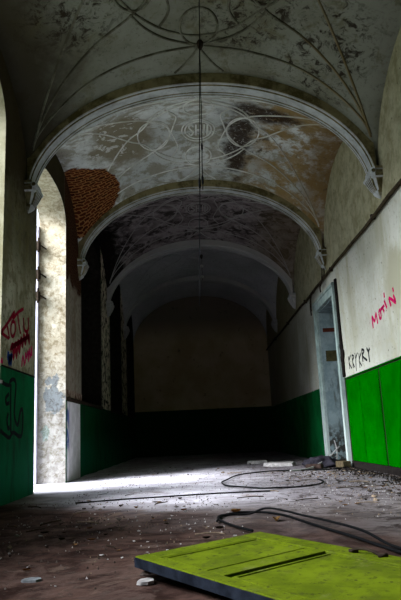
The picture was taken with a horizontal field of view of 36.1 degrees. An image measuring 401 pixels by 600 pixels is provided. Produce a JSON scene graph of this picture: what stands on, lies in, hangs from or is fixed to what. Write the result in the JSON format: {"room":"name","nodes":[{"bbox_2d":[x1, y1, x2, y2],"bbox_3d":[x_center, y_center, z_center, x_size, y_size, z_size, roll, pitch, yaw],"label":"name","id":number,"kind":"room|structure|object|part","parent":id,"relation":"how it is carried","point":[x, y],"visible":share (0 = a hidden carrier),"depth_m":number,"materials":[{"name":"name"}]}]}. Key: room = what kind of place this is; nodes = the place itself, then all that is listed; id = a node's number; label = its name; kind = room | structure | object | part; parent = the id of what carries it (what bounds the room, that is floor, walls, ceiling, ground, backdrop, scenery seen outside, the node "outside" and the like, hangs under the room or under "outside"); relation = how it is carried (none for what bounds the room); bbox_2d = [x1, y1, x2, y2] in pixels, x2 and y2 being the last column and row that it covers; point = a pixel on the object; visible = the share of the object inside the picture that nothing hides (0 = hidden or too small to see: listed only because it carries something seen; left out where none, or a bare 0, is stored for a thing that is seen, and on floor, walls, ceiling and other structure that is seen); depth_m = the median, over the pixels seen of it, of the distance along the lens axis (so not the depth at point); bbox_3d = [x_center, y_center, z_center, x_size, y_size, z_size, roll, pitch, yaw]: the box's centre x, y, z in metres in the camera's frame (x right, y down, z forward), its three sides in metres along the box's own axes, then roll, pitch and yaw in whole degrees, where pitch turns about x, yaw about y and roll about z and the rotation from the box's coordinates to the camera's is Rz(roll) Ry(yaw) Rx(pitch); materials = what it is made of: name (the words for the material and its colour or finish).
{"room":"abandoned building corridor","nodes":[
{"label":"abandoned building corridor","id":0,"kind":"room"},
{"bbox_2d":[0,49,135,505],"bbox_3d":[-1.974,-0.112,7.620,0.405,4.920,20.150,-2,-12,-1],"label":"wall","id":1,"kind":"structure","parent":0,"point":[96,439],"depth_m":6.45,"materials":[{"name":"paint"}]},
{"bbox_2d":[0,81,5,382],"bbox_3d":[-1.991,-0.871,4.895,0.420,2.949,1.568,-2,-12,-1],"label":"window","id":2,"kind":"structure","parent":1,"relation":"in","point":[2,103],"depth_m":5.74,"materials":[{"name":"paint"}]},
{"bbox_2d":[33,168,65,493],"bbox_3d":[-2.001,0.315,7.423,0.419,3.774,1.568,-2,-12,-1],"label":"door","id":3,"kind":"structure","parent":1,"relation":"in","point":[49,444],"depth_m":8.12,"materials":[{"name":"paint"}]},
{"bbox_3d":[-2.176,0.653,8.107,0.059,3.425,0.062,-2,-12,-1],"label":"frame post","id":4,"kind":"part","parent":3,"relation":"part of","materials":[{"name":"white paint"}]},
{"bbox_3d":[-1.728,1.919,8.373,0.022,1.020,0.845,-2,-12,-1],"label":"pale panel","id":5,"kind":"part","parent":1,"relation":"part of","materials":[{"name":"white paint"}]},
{"bbox_2d":[82,242,102,409],"bbox_3d":[-2.021,0.329,10.385,0.440,2.945,1.940,-2,-12,-1],"label":"window","id":6,"kind":"structure","parent":1,"relation":"in","point":[91,323],"depth_m":11.25,"materials":[{"name":"brown wood"}]},
{"bbox_3d":[-1.933,1.741,10.073,0.395,0.047,1.940,-2,-12,-1],"label":"sill","id":7,"kind":"part","parent":6,"relation":"part of","materials":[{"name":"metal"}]},
{"bbox_2d":[110,288,123,414],"bbox_3d":[-2.034,1.004,13.441,0.440,2.945,1.860,-2,-12,-1],"label":"window","id":8,"kind":"structure","parent":1,"relation":"in","point":[115,321],"depth_m":14.27,"materials":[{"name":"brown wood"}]},
{"bbox_3d":[-1.946,2.417,13.130,0.395,0.047,1.860,-2,-12,-1],"label":"sill","id":9,"kind":"part","parent":8,"relation":"part of","materials":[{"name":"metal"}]},
{"bbox_2d":[126,318,133,417],"bbox_3d":[-2.046,1.587,16.078,0.440,2.945,1.300,-2,-12,-1],"label":"window","id":10,"kind":"structure","parent":1,"relation":"in","point":[128,339],"depth_m":16.61,"materials":[{"name":"brown wood"}]},
{"bbox_2d":[123,275,277,339],"bbox_3d":[-0.032,-0.037,15.370,3.816,1.904,0.350,-2,-12,-1],"label":"trim","id":11,"kind":"structure","parent":1,"relation":"attached to","point":[190,279],"depth_m":15.35,"materials":[{"name":"paint"}]},
{"bbox_2d":[106,239,295,316],"bbox_3d":[-0.019,-0.663,12.539,3.816,1.904,0.350,-2,-12,-1],"label":"trim","id":12,"kind":"structure","parent":1,"relation":"attached to","point":[204,243],"depth_m":12.52,"materials":[{"name":"paint"}]},
{"bbox_2d":[77,180,326,280],"bbox_3d":[-0.006,-1.310,9.609,3.816,1.904,0.350,-2,-12,-1],"label":"trim","id":13,"kind":"structure","parent":1,"relation":"attached to","point":[254,193],"depth_m":9.60,"materials":[{"name":"paint"}]},
{"bbox_2d":[24,73,382,212],"bbox_3d":[0.006,-1.936,6.777,3.816,1.904,0.350,-2,-12,-1],"label":"arch","id":14,"kind":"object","parent":1,"relation":"attached to","point":[310,106],"depth_m":6.77,"materials":[{"name":"paint"}]},
{"bbox_2d":[0,0,400,342],"bbox_3d":[0.003,-1.666,7.819,3.836,1.517,19.850,-2,-12,-1],"label":"ceiling","id":15,"kind":"structure","parent":0,"point":[60,56],"depth_m":7.43,"materials":[{"name":"paint"}]},
{"bbox_2d":[198,0,200,304],"bbox_3d":[0.007,-1.455,5.155,0.172,3.058,0.068,-2,-12,-1],"label":"pendant cord","id":16,"kind":"object","parent":15,"relation":"hanging from","point":[199,180],"visible":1,"depth_m":5.09,"materials":[{"name":"black rubber"}]},
{"bbox_3d":[-0.007,-1.449,5.154,0.143,3.048,0.012,-2,-12,-1],"label":"cord","id":17,"kind":"part","parent":16,"relation":"part of","materials":[{"name":"black rubber"}]},
{"bbox_2d":[197,39,203,189],"bbox_3d":[0.023,-1.880,6.175,0.080,1.646,0.067,-10,-14,30],"label":"pendant cord","id":18,"kind":"object","parent":15,"relation":"hanging from","point":[201,41],"visible":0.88,"depth_m":6.17,"materials":[{"name":"black rubber"}]},
{"bbox_3d":[0.008,-1.876,6.170,0.054,1.637,0.014,-2,-12,-1],"label":"cord","id":19,"kind":"part","parent":18,"relation":"part of","materials":[{"name":"black rubber"}]},
{"bbox_2d":[200,254,203,279],"bbox_3d":[0.033,-0.750,14.043,0.068,0.609,0.068,-2,-12,-1],"label":"pendant cord","id":20,"kind":"object","parent":15,"relation":"hanging from","point":[201,255],"visible":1,"depth_m":14.05,"materials":[{"name":"black rubber"}]},
{"bbox_2d":[0,451,400,599],"bbox_3d":[-0.003,2.061,6.995,4.176,0.020,19.850,-2,-12,-1],"label":"floor","id":21,"kind":"structure","parent":0,"point":[121,584],"depth_m":3.84,"materials":[{"name":"grey concrete"}]},
{"bbox_2d":[21,577,41,582],"bbox_3d":[-0.628,1.042,2.283,0.074,0.010,0.062,4,-14,-29],"label":"stone fragment","id":22,"kind":"object","parent":21,"relation":"on","point":[31,579],"visible":1,"depth_m":2.27,"materials":[{"name":"grey stone"}]},
{"bbox_2d":[40,519,61,525],"bbox_3d":[-0.942,1.411,3.904,0.025,0.013,0.239,-7,-13,18],"label":"twig","id":23,"kind":"object","parent":21,"relation":"on","point":[60,519],"visible":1,"depth_m":3.89,"materials":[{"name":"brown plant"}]},
{"bbox_2d":[77,521,98,523],"bbox_3d":[-0.693,1.379,3.806,0.182,0.012,0.033,-10,-14,30],"label":"twig","id":24,"kind":"object","parent":21,"relation":"on","point":[83,521],"visible":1,"depth_m":3.81,"materials":[{"name":"brown wood"}]},
{"bbox_2d":[137,578,153,585],"bbox_3d":[-0.193,0.999,2.180,0.060,0.010,0.075,-4,-12,5],"label":"chip","id":25,"kind":"object","parent":21,"relation":"on","point":[144,581],"visible":1,"depth_m":2.16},
{"bbox_2d":[139,570,162,577],"bbox_3d":[-0.171,0.999,2.240,0.117,0.034,0.095,-10,-15,31],"label":"chunk","id":26,"kind":"object","parent":21,"relation":"on","point":[144,573],"visible":0.46,"depth_m":2.23,"materials":[{"name":"stone"}]},
{"bbox_2d":[75,490,269,503],"bbox_3d":[-0.217,1.656,5.181,1.642,0.013,0.097,-1,-13,-9],"label":"wire","id":27,"kind":"object","parent":21,"relation":"on","point":[260,490],"visible":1,"depth_m":5.21,"materials":[{"name":"black rubber"}]},
{"bbox_2d":[0,459,400,588],"bbox_3d":[0.259,1.956,6.633,3.646,0.026,9.238,-2,-12,-1],"label":"debris","id":28,"kind":"object","parent":21,"relation":"on","point":[356,469],"visible":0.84,"depth_m":5.08,"materials":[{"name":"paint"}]},
{"bbox_2d":[195,532,225,534],"bbox_3d":[0.051,1.205,3.174,0.161,0.010,0.029,-4,-13,8],"label":"twig","id":29,"kind":"object","parent":21,"relation":"on","point":[203,532],"visible":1,"depth_m":3.18,"materials":[{"name":"brown wood"}]},
{"bbox_2d":[247,460,266,463],"bbox_3d":[0.960,2.736,10.369,0.356,0.050,0.295,-5,-13,9],"label":"plaster slab","id":30,"kind":"object","parent":21,"relation":"on","point":[253,461],"visible":0.76,"depth_m":10.25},
{"bbox_2d":[134,532,400,599],"bbox_3d":[0.531,0.821,1.733,0.616,0.099,1.785,6,-15,-36],"label":"door","id":31,"kind":"structure","parent":21,"relation":"on","point":[257,565],"depth_m":2.00,"materials":[{"name":"yellow paint"}]},
{"bbox_3d":[0.018,0.972,2.386,0.464,0.037,0.088,5,-13,-36],"label":"rail","id":32,"kind":"part","parent":31,"relation":"part of","materials":[{"name":"green wood"}]},
{"bbox_3d":[0.124,0.926,2.248,0.449,0.004,0.270,5,-13,-36],"label":"panel moulding","id":33,"kind":"part","parent":31,"relation":"part of","materials":[{"name":"green wood"}]},
{"bbox_3d":[0.124,0.937,2.246,0.449,0.020,0.270,5,-13,-36],"label":"panel","id":34,"kind":"part","parent":31,"relation":"part of","materials":[{"name":"green wood"}]},
{"bbox_3d":[0.236,0.907,2.096,0.464,0.037,0.085,5,-13,-36],"label":"rail","id":35,"kind":"part","parent":31,"relation":"part of","materials":[{"name":"green wood"}]},
{"bbox_3d":[0.504,0.812,1.742,0.449,0.004,0.767,5,-13,-36],"label":"panel moulding","id":36,"kind":"part","parent":31,"relation":"part of","materials":[{"name":"green wood"}]},
{"bbox_3d":[0.505,0.824,1.740,0.449,0.020,0.767,5,-13,-36],"label":"panel","id":37,"kind":"part","parent":31,"relation":"part of","materials":[{"name":"green wood"}]},
{"bbox_3d":[0.567,0.864,2.111,0.032,0.023,0.116,5,-13,-36],"label":"handle","id":38,"kind":"part","parent":31,"relation":"part of","materials":[{"name":"black metal"}]},
{"bbox_2d":[263,461,295,466],"bbox_3d":[1.212,2.515,9.418,0.557,0.050,0.437,-10,-15,31],"label":"plaster slab","id":39,"kind":"object","parent":21,"relation":"on","point":[266,464],"visible":1,"depth_m":9.24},
{"bbox_2d":[221,466,347,488],"bbox_3d":[0.898,1.988,6.928,1.225,0.015,2.881,-7,-13,18],"label":"cable","id":40,"kind":"object","parent":21,"relation":"on","point":[347,466],"visible":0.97,"depth_m":5.92,"materials":[{"name":"black rubber"}]},
{"bbox_2d":[216,507,400,549],"bbox_3d":[0.817,1.070,2.836,0.394,0.057,2.431,5,-15,-33],"label":"cable","id":41,"kind":"object","parent":21,"relation":"on","point":[263,508],"visible":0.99,"depth_m":3.16,"materials":[{"name":"black rubber"}]},
{"bbox_2d":[305,464,322,468],"bbox_3d":[1.533,2.238,8.268,0.220,0.060,0.110,-9,-14,25],"label":"brick","id":42,"kind":"object","parent":21,"relation":"on","point":[316,466],"visible":0.81,"depth_m":8.21,"materials":[{"name":"brown brick"}]},
{"bbox_2d":[290,446,339,471],"bbox_3d":[1.558,2.132,8.297,0.080,0.266,1.331,-12,-16,37],"label":"wire","id":43,"kind":"object","parent":21,"relation":"on","point":[335,450],"visible":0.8,"depth_m":8.15,"materials":[{"name":"grey metal"}]},
{"bbox_2d":[302,455,339,467],"bbox_3d":[1.695,2.279,8.667,0.509,0.175,0.738,0,-13,-12],"label":"heap","id":44,"kind":"object","parent":21,"relation":"on","point":[327,461],"visible":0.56,"depth_m":8.47,"materials":[{"name":"grey fabric"}]},
{"bbox_2d":[336,461,350,467],"bbox_3d":[1.913,2.198,8.228,0.120,0.085,0.220,1,-13,-15],"label":"brick","id":45,"kind":"object","parent":21,"relation":"on","point":[339,464],"visible":0.76,"depth_m":8.13,"materials":[{"name":"beige brick"}]},
{"bbox_2d":[133,296,274,457],"bbox_3d":[0.057,1.939,17.340,4.556,4.920,0.300,-2,-12,-1],"label":"wall","id":46,"kind":"structure","parent":0,"point":[202,377],"depth_m":17.12,"materials":[{"name":"paint"}]},
{"bbox_2d":[266,27,400,475],"bbox_3d":[2.153,-0.291,7.678,0.444,4.920,20.150,-2,-12,-1],"label":"wall","id":47,"kind":"structure","parent":0,"point":[368,276],"depth_m":7.74,"materials":[{"name":"paint"}]},
{"bbox_2d":[312,278,351,466],"bbox_3d":[2.200,1.121,9.234,0.530,2.610,1.672,-2,-12,-1],"label":"door","id":48,"kind":"structure","parent":47,"relation":"in","point":[330,353],"depth_m":9.78,"materials":[{"name":"blue paint"}]},
{"bbox_3d":[1.962,1.304,9.967,0.060,2.570,0.160,-2,-12,-1],"label":"frame post","id":49,"kind":"part","parent":48,"relation":"part of","materials":[{"name":"blue paint"}]},
{"bbox_3d":[2.231,1.357,9.880,0.470,2.405,0.018,-2,-12,-1],"label":"lining panel","id":50,"kind":"part","parent":48,"relation":"part of","materials":[{"name":"paint"}]},
{"bbox_3d":[1.968,1.009,8.629,0.060,2.570,0.160,-2,-12,-1],"label":"frame post","id":51,"kind":"part","parent":48,"relation":"part of","materials":[{"name":"blue paint"}]},
{"bbox_2d":[266,178,400,350],"bbox_3d":[1.909,-0.735,7.662,0.055,0.069,19.731,-2,-12,-1],"label":"pipe","id":52,"kind":"object","parent":47,"relation":"attached to","point":[372,216],"visible":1,"depth_m":7.69,"materials":[{"name":"metal"}]},
{"bbox_2d":[310,268,324,315],"bbox_3d":[1.869,-0.182,9.928,0.066,0.664,1.165,-2,-12,-3],"label":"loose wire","id":53,"kind":"object","parent":52,"relation":"hanging from","point":[322,269],"visible":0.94,"depth_m":9.58,"materials":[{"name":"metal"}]},
{"bbox_3d":[2.071,1.000,2.804,0.016,0.088,11.190,-2,-12,-1],"label":"baseboard","id":54,"kind":"part","parent":47,"relation":"part of","materials":[{"name":"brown wood"}]}
]}

